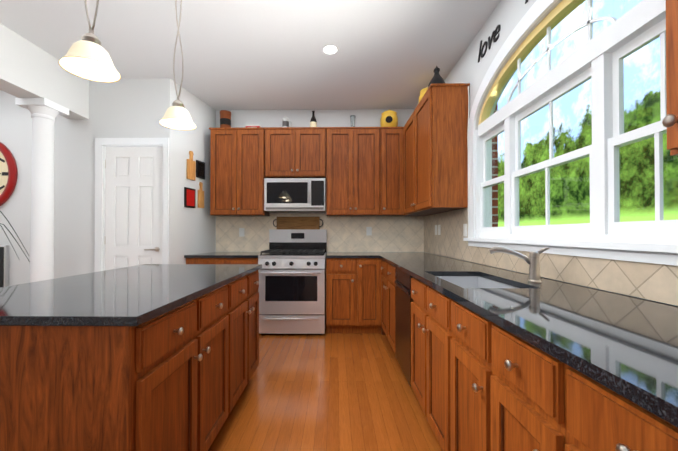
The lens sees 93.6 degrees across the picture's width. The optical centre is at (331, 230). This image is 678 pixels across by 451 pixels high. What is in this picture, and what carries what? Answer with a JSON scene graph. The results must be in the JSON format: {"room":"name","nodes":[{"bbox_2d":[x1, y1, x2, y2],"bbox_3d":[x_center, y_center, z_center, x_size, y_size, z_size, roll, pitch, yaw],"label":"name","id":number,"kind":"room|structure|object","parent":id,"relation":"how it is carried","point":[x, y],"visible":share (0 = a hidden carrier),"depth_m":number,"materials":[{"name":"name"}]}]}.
{"room":"kitchen","nodes":[
{"label":"kitchen","id":0,"kind":"room"},
{"bbox_2d":[0,78,169,285],"bbox_3d":[-3.525,-0.226,3.521,3.554,2.850,0.120,0,0,1],"label":"wall","id":1,"kind":"structure","parent":0,"point":[130,108],"depth_m":3.45,"materials":[{"name":"white paint"}]},
{"bbox_2d":[0,245,8,286],"bbox_3d":[-3.903,0.403,3.439,0.800,0.490,0.041,0,0,1],"label":"picture frame","id":2,"kind":"object","parent":1,"relation":"attached to","point":[4,265],"depth_m":3.42,"materials":[{"name":"silver metal"}]},
{"bbox_2d":[0,142,17,205],"bbox_3d":[-3.833,-0.617,3.442,0.840,0.840,0.050,0,0,1],"label":"wall clock","id":3,"kind":"object","parent":1,"relation":"attached to","point":[8,173],"visible":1,"depth_m":3.44,"materials":[{"name":"red"}]},
{"bbox_2d":[94,138,168,271],"bbox_3d":[-2.151,0.099,3.445,0.795,2.200,0.106,0,0,1],"label":"door","id":4,"kind":"structure","parent":1,"relation":"attached to","point":[131,201],"depth_m":3.45,"materials":[{"name":"white wood"}]},
{"bbox_2d":[169,79,215,263],"bbox_3d":[-1.721,-0.222,3.957,0.139,2.850,1.035,0,0,11],"label":"wall","id":5,"kind":"structure","parent":0,"point":[191,230],"depth_m":3.78,"materials":[{"name":"white paint"}]},
{"bbox_2d":[184,187,195,207],"bbox_3d":[-1.674,-0.389,3.768,0.019,0.230,0.190,0,0,11],"label":"frame","id":6,"kind":"object","parent":5,"relation":"attached to","point":[189,197],"visible":0.96,"depth_m":3.75,"materials":[{"name":"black paint"}]},
{"bbox_2d":[187,151,195,180],"bbox_3d":[-1.672,-0.780,3.791,0.016,0.343,0.150,0,0,11],"label":"board","id":7,"kind":"object","parent":5,"relation":"attached to","point":[191,169],"visible":0.94,"depth_m":3.78,"materials":[{"name":"brown wood"}]},
{"bbox_2d":[196,160,204,178],"bbox_3d":[-1.635,-0.762,3.978,0.019,0.210,0.170,0,0,11],"label":"frame","id":8,"kind":"object","parent":5,"relation":"attached to","point":[200,169],"visible":1,"depth_m":3.96,"materials":[{"name":"black paint"}]},
{"bbox_2d":[198,182,203,207],"bbox_3d":[-1.635,-0.447,3.985,0.016,0.320,0.120,0,0,11],"label":"board","id":9,"kind":"object","parent":5,"relation":"attached to","point":[200,198],"visible":0.98,"depth_m":3.97,"materials":[{"name":"brown wood"}]},
{"bbox_2d":[0,0,500,109],"bbox_3d":[-1.885,-1.699,1.269,6.900,0.060,6.800,0,0,1],"label":"ceiling","id":10,"kind":"structure","parent":0,"point":[263,54],"depth_m":2.80,"materials":[{"name":"white paint"}]},
{"bbox_2d":[0,23,88,118],"bbox_3d":[-2.783,-1.454,0.719,0.220,0.440,5.478,0,0,1],"label":"header beam","id":11,"kind":"structure","parent":10,"relation":"attached to","point":[28,69],"depth_m":2.86,"materials":[{"name":"white paint"}]},
{"bbox_2d":[58,0,120,82],"bbox_3d":[-0.991,-1.163,1.316,0.206,1.009,0.206,0,0,1],"label":"pendant light","id":12,"kind":"object","parent":10,"relation":"hanging from","point":[87,56],"visible":1,"depth_m":1.31,"materials":[{"name":"beige glass"}]},
{"bbox_2d":[159,0,195,129],"bbox_3d":[-0.941,-1.156,1.956,0.206,1.014,0.206,0,0,1],"label":"pendant light","id":13,"kind":"object","parent":10,"relation":"hanging from","point":[176,116],"visible":1,"depth_m":1.95,"materials":[{"name":"beige glass"}]},
{"bbox_2d":[322,45,338,54],"bbox_3d":[-0.011,-1.653,2.911,0.156,0.004,0.156,0,0,1],"label":"recessed light","id":14,"kind":"object","parent":10,"relation":"in","point":[331,49],"visible":1,"depth_m":2.90,"materials":[{"name":"white"}]},
{"bbox_2d":[215,109,414,251],"bbox_3d":[-0.009,-0.219,4.370,3.240,2.850,0.120,0,0,1],"label":"wall","id":15,"kind":"structure","parent":0,"point":[324,118],"depth_m":4.32,"materials":[{"name":"white paint"}]},
{"bbox_2d":[209,127,269,215],"bbox_3d":[-1.168,-0.745,4.153,0.710,1.098,0.346,0,0,1],"label":"upper cabinet","id":16,"kind":"object","parent":15,"relation":"attached to","point":[239,156],"depth_m":3.99,"materials":[{"name":"brown wood"}]},
{"bbox_2d":[220,110,230,127],"bbox_3d":[-1.392,-1.439,4.180,0.148,0.288,0.148,0,0,1],"label":"decorative canister","id":17,"kind":"object","parent":16,"relation":"on","point":[225,118],"visible":0.85,"depth_m":4.12,"materials":[{"name":"orange ceramic"}]},
{"bbox_2d":[245,125,260,126],"bbox_3d":[-1.032,-1.340,4.189,0.184,0.090,0.074,0,0,1],"label":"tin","id":18,"kind":"object","parent":16,"relation":"on","point":[252,125],"visible":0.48,"depth_m":4.15,"materials":[{"name":"red"}]},
{"bbox_2d":[269,127,324,177],"bbox_3d":[-0.453,-0.984,4.144,0.760,0.620,0.346,0,0,1],"label":"upper cabinet","id":19,"kind":"object","parent":15,"relation":"attached to","point":[294,152],"depth_m":3.98,"materials":[{"name":"brown wood"}]},
{"bbox_2d":[282,116,291,126],"bbox_3d":[-0.584,-1.402,4.168,0.140,0.215,0.104,0,0,1],"label":"stein","id":20,"kind":"object","parent":19,"relation":"on","point":[285,121],"visible":0.71,"depth_m":4.13,"materials":[{"name":"grey"}]},
{"bbox_2d":[264,178,325,212],"bbox_3d":[-0.453,-0.449,4.104,0.756,0.400,0.420,0,0,1],"label":"microwave","id":21,"kind":"object","parent":19,"relation":"attached to","point":[294,195],"visible":1,"depth_m":3.94,"materials":[{"name":"silver metal"}]},
{"bbox_2d":[310,111,316,126],"bbox_3d":[-0.237,-1.431,4.163,0.084,0.272,0.086,0,0,1],"label":"decorative bottle","id":22,"kind":"object","parent":19,"relation":"on","point":[313,122],"visible":0.73,"depth_m":4.13,"materials":[{"name":"black glass"}]},
{"bbox_2d":[216,213,423,251],"bbox_3d":[-0.178,0.025,4.306,2.790,0.519,0.008,0,0,1],"label":"tile backsplash","id":23,"kind":"structure","parent":15,"relation":"attached to","point":[344,233],"depth_m":4.30,"materials":[{"name":"beige tile"}]},
{"bbox_2d":[239,228,244,236],"bbox_3d":[-1.216,0.020,4.313,0.072,0.116,0.008,0,0,1],"label":"electrical outlet","id":24,"kind":"object","parent":23,"relation":"attached to","point":[241,232],"visible":1,"depth_m":4.31,"materials":[{"name":"white plastic"}]},
{"bbox_2d":[366,227,371,234],"bbox_3d":[0.506,0.005,4.288,0.072,0.116,0.008,0,0,1],"label":"electrical outlet","id":25,"kind":"object","parent":23,"relation":"attached to","point":[368,230],"visible":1,"depth_m":4.29,"materials":[{"name":"white plastic"}]},
{"bbox_2d":[321,127,372,215],"bbox_3d":[0.293,-0.745,4.132,0.772,1.098,0.346,0,0,1],"label":"upper cabinet","id":26,"kind":"object","parent":15,"relation":"attached to","point":[348,176],"depth_m":3.97,"materials":[{"name":"brown wood"}]},
{"bbox_2d":[350,115,355,126],"bbox_3d":[0.277,-1.395,4.155,0.079,0.200,0.080,0,0,1],"label":"glass vase","id":27,"kind":"object","parent":26,"relation":"on","point":[352,118],"visible":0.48,"depth_m":4.13,"materials":[{"name":"white"}]},
{"bbox_2d":[373,127,400,215],"bbox_3d":[0.736,-0.745,4.092,0.400,1.098,0.413,0,0,1],"label":"upper cabinet","id":28,"kind":"object","parent":15,"relation":"attached to","point":[386,140],"depth_m":3.96,"materials":[{"name":"brown wood"}]},
{"bbox_2d":[380,110,397,126],"bbox_3d":[0.747,-1.433,4.124,0.228,0.275,0.238,0,0,1],"label":"crock","id":29,"kind":"object","parent":28,"relation":"on","point":[389,118],"visible":0.81,"depth_m":4.04,"materials":[{"name":"yellow ceramic"}]},
{"bbox_2d":[208,329,441,450],"bbox_3d":[-1.885,1.211,1.245,6.900,0.060,6.800,0,0,1],"label":"floor","id":30,"kind":"structure","parent":0,"point":[339,392],"depth_m":2.20,"materials":[{"name":"brown wood"}]},
{"bbox_2d":[0,211,29,261],"bbox_3d":[-3.326,0.498,2.844,1.112,1.391,0.734,0,0,1],"label":"potted plant","id":31,"kind":"object","parent":30,"relation":"on","point":[13,236],"visible":0.98,"depth_m":3.03,"materials":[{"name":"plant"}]},
{"bbox_2d":[15,98,68,282],"bbox_3d":[-2.749,-0.009,3.028,0.270,2.408,0.270,0,0,1],"label":"column","id":32,"kind":"structure","parent":30,"relation":"on","point":[45,112],"depth_m":2.97,"materials":[{"name":"white"}]},
{"bbox_2d":[0,280,235,450],"bbox_3d":[-1.060,0.740,1.450,0.928,0.884,0.936,0,0,1],"label":"base cabinet","id":33,"kind":"object","parent":30,"relation":"on","point":[177,378],"depth_m":0.98,"materials":[{"name":"brown wood"}]},
{"bbox_2d":[0,264,261,325],"bbox_3d":[-1.062,0.282,1.786,0.970,0.030,1.630,0,0,1],"label":"countertop","id":34,"kind":"structure","parent":33,"relation":"on","point":[137,295],"depth_m":1.34,"materials":[{"name":"black stone"}]},
{"bbox_2d":[198,258,258,291],"bbox_3d":[-1.179,0.760,3.990,0.672,0.884,0.643,0,0,1],"label":"base cabinet","id":35,"kind":"object","parent":30,"relation":"on","point":[200,260],"depth_m":3.67,"materials":[{"name":"brown wood"}]},
{"bbox_2d":[184,252,265,257],"bbox_3d":[-1.270,0.300,3.993,0.849,0.030,0.657,0,0,1],"label":"countertop","id":36,"kind":"structure","parent":35,"relation":"on","point":[231,255],"depth_m":3.67,"materials":[{"name":"black stone"}]},
{"bbox_2d":[236,273,251,401],"bbox_3d":[-1.050,0.745,2.042,0.926,0.884,0.532,0,0,1],"label":"base cabinet","id":37,"kind":"object","parent":30,"relation":"on","point":[244,284],"depth_m":2.14,"materials":[{"name":"brown wood"}]},
{"bbox_2d":[252,271,258,374],"bbox_3d":[-1.045,0.747,2.366,0.926,0.884,0.400,0,0,1],"label":"base cabinet","id":38,"kind":"object","parent":30,"relation":"on","point":[255,275],"depth_m":2.46,"materials":[{"name":"brown wood"}]},
{"bbox_2d":[258,229,326,334],"bbox_3d":[-0.453,0.591,3.927,0.762,1.222,0.729,0,0,1],"label":"range","id":39,"kind":"object","parent":30,"relation":"on","point":[292,286],"visible":1,"depth_m":3.62,"materials":[{"name":"silver metal"}]},
{"bbox_2d":[273,217,322,228],"bbox_3d":[-0.448,-0.104,4.270,0.677,0.172,0.034,0,0,1],"label":"tray","id":40,"kind":"object","parent":39,"relation":"on","point":[298,222],"visible":0.98,"depth_m":4.27,"materials":[{"name":"brown wood"}]},
{"bbox_2d":[326,258,385,334],"bbox_3d":[0.265,0.760,3.969,0.645,0.884,0.643,0,0,1],"label":"base cabinet","id":41,"kind":"object","parent":30,"relation":"on","point":[353,295],"depth_m":3.65,"materials":[{"name":"brown wood"}]},
{"bbox_2d":[326,252,377,257],"bbox_3d":[0.236,0.300,3.970,0.600,0.030,0.657,0,0,1],"label":"countertop","id":42,"kind":"structure","parent":41,"relation":"on","point":[329,254],"depth_m":3.65,"materials":[{"name":"black stone"}]},
{"bbox_2d":[381,260,440,352],"bbox_3d":[0.893,0.754,3.201,0.669,0.884,0.912,0,0,1],"label":"base cabinet","id":43,"kind":"object","parent":30,"relation":"on","point":[421,293],"depth_m":2.95,"materials":[{"name":"brown wood"}]},
{"bbox_2d":[378,252,677,427],"bbox_3d":[0.868,0.283,1.911,0.687,0.030,4.757,0,0,1],"label":"countertop","id":44,"kind":"structure","parent":43,"relation":"on","point":[626,346],"depth_m":0.91,"materials":[{"name":"black stone"}]},
{"bbox_2d":[436,276,515,287],"bbox_3d":[0.793,0.397,1.788,0.356,0.196,0.646,0,0,1],"label":"sink basin","id":45,"kind":"object","parent":44,"relation":"in","point":[471,282],"depth_m":2.10,"materials":[{"name":"silver metal"}]},
{"bbox_2d":[488,246,548,282],"bbox_3d":[0.966,0.172,1.658,0.236,0.185,0.157,0,0,1],"label":"faucet","id":46,"kind":"object","parent":44,"relation":"on","point":[533,260],"visible":1,"depth_m":1.63,"materials":[{"name":"silver metal"}]},
{"bbox_2d":[411,304,440,446],"bbox_3d":[0.872,0.855,1.775,0.669,0.660,0.825,0,0,1],"label":"base cabinet","id":47,"kind":"object","parent":30,"relation":"on","point":[425,318],"depth_m":1.77,"materials":[{"name":"brown wood"}]},
{"bbox_2d":[395,268,500,385],"bbox_3d":[0.853,0.750,2.467,0.630,0.882,0.548,0,0,1],"label":"dishwasher","id":48,"kind":"object","parent":30,"relation":"on","point":[403,299],"visible":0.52,"depth_m":2.41,"materials":[{"name":"black metal"}]},
{"bbox_2d":[441,293,472,450],"bbox_3d":[0.864,0.738,1.249,0.669,0.884,0.514,0,0,1],"label":"base cabinet","id":49,"kind":"object","parent":30,"relation":"on","point":[456,319],"depth_m":1.37,"materials":[{"name":"brown wood"}]},
{"bbox_2d":[473,311,528,450],"bbox_3d":[0.859,0.735,0.891,0.669,0.884,0.486,0,0,1],"label":"base cabinet","id":50,"kind":"object","parent":30,"relation":"on","point":[479,382],"depth_m":1.00,"materials":[{"name":"brown wood"}]},
{"bbox_2d":[529,343,677,450],"bbox_3d":[0.854,0.733,0.529,0.669,0.884,0.522,0,0,1],"label":"base cabinet","id":51,"kind":"object","parent":30,"relation":"on","point":[569,410],"depth_m":0.67,"materials":[{"name":"brown wood"}]},
{"bbox_2d":[492,103,497,226],"bbox_3d":[1.379,-0.245,1.159,0.090,2.850,6.500,0,0,1],"label":"brick wall","id":52,"kind":"structure","parent":0,"point":[495,193],"depth_m":2.77,"materials":[{"name":"brown brick"}]},
{"bbox_2d":[426,0,677,305],"bbox_3d":[1.269,-0.245,1.161,0.130,2.850,6.500,0,0,1],"label":"wall","id":53,"kind":"structure","parent":0,"point":[506,15],"depth_m":2.47,"materials":[{"name":"white paint"}]},
{"bbox_2d":[401,83,469,215],"bbox_3d":[1.034,-0.751,3.407,0.396,1.098,1.164,0,0,1],"label":"upper cabinet","id":54,"kind":"object","parent":53,"relation":"attached to","point":[416,164],"depth_m":2.83,"materials":[{"name":"brown wood"}]},
{"bbox_2d":[419,87,427,101],"bbox_3d":[1.067,-1.438,3.469,0.228,0.275,0.240,0,0,1],"label":"crock","id":55,"kind":"object","parent":54,"relation":"on","point":[423,91],"visible":0.17,"depth_m":3.42,"materials":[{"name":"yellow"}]},
{"bbox_2d":[428,66,444,87],"bbox_3d":[0.980,-1.422,2.965,0.164,0.235,0.164,0,0,1],"label":"decanter","id":56,"kind":"object","parent":54,"relation":"on","point":[437,78],"visible":0.6,"depth_m":2.92,"materials":[{"name":"black glass"}]},
{"bbox_2d":[478,25,499,62],"bbox_3d":[1.217,-1.472,2.473,0.008,0.145,0.354,0,0,1],"label":"love sign","id":57,"kind":"object","parent":53,"relation":"attached to","point":[495,32],"visible":0.94,"depth_m":2.46,"materials":[{"name":"black metal"}]},
{"bbox_2d":[424,208,677,305],"bbox_3d":[1.211,0.006,1.900,0.007,0.519,4.780,0,0,1],"label":"tile backsplash","id":58,"kind":"structure","parent":53,"relation":"attached to","point":[655,282],"depth_m":1.60,"materials":[{"name":"beige tile"}]},
{"bbox_2d":[438,225,440,234],"bbox_3d":[1.227,-0.010,3.630,0.008,0.116,0.072,0,0,1],"label":"electrical outlet","id":59,"kind":"object","parent":58,"relation":"attached to","point":[439,229],"visible":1,"depth_m":3.61,"materials":[{"name":"white plastic"}]},
{"bbox_2d":[463,224,466,236],"bbox_3d":[1.217,-0.006,2.900,0.008,0.116,0.072,0,0,1],"label":"electrical outlet","id":60,"kind":"object","parent":58,"relation":"attached to","point":[465,230],"visible":1,"depth_m":2.89,"materials":[{"name":"white plastic"}]},
{"bbox_2d":[463,0,677,265],"bbox_3d":[1.254,-0.607,1.849,0.180,1.465,2.000,0,0,1],"label":"window","id":61,"kind":"structure","parent":53,"relation":"in","point":[598,60],"depth_m":1.59,"materials":[{"name":"white wood"}]},
{"bbox_2d":[467,86,469,227],"bbox_3d":[1.201,-0.647,2.790,0.007,1.241,0.032,0,0,1],"label":"cord","id":62,"kind":"object","parent":61,"relation":"hanging from","point":[468,157],"visible":0.96,"depth_m":2.79,"materials":[{"name":"white plastic"}]},
{"bbox_2d":[662,0,677,155],"bbox_3d":[1.016,-0.750,0.515,0.347,1.110,0.608,0,0,1],"label":"upper cabinet","id":63,"kind":"object","parent":53,"relation":"attached to","point":[670,121],"depth_m":0.79,"materials":[{"name":"brown wood"}]},
{"label":"outside","id":64,"kind":"structure","parent":0,"visible":0},
{"bbox_2d":[498,0,677,226],"bbox_3d":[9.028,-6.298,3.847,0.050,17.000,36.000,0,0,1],"label":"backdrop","id":65,"kind":"structure","parent":64,"point":[558,148],"depth_m":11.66,"materials":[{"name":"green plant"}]}
]}

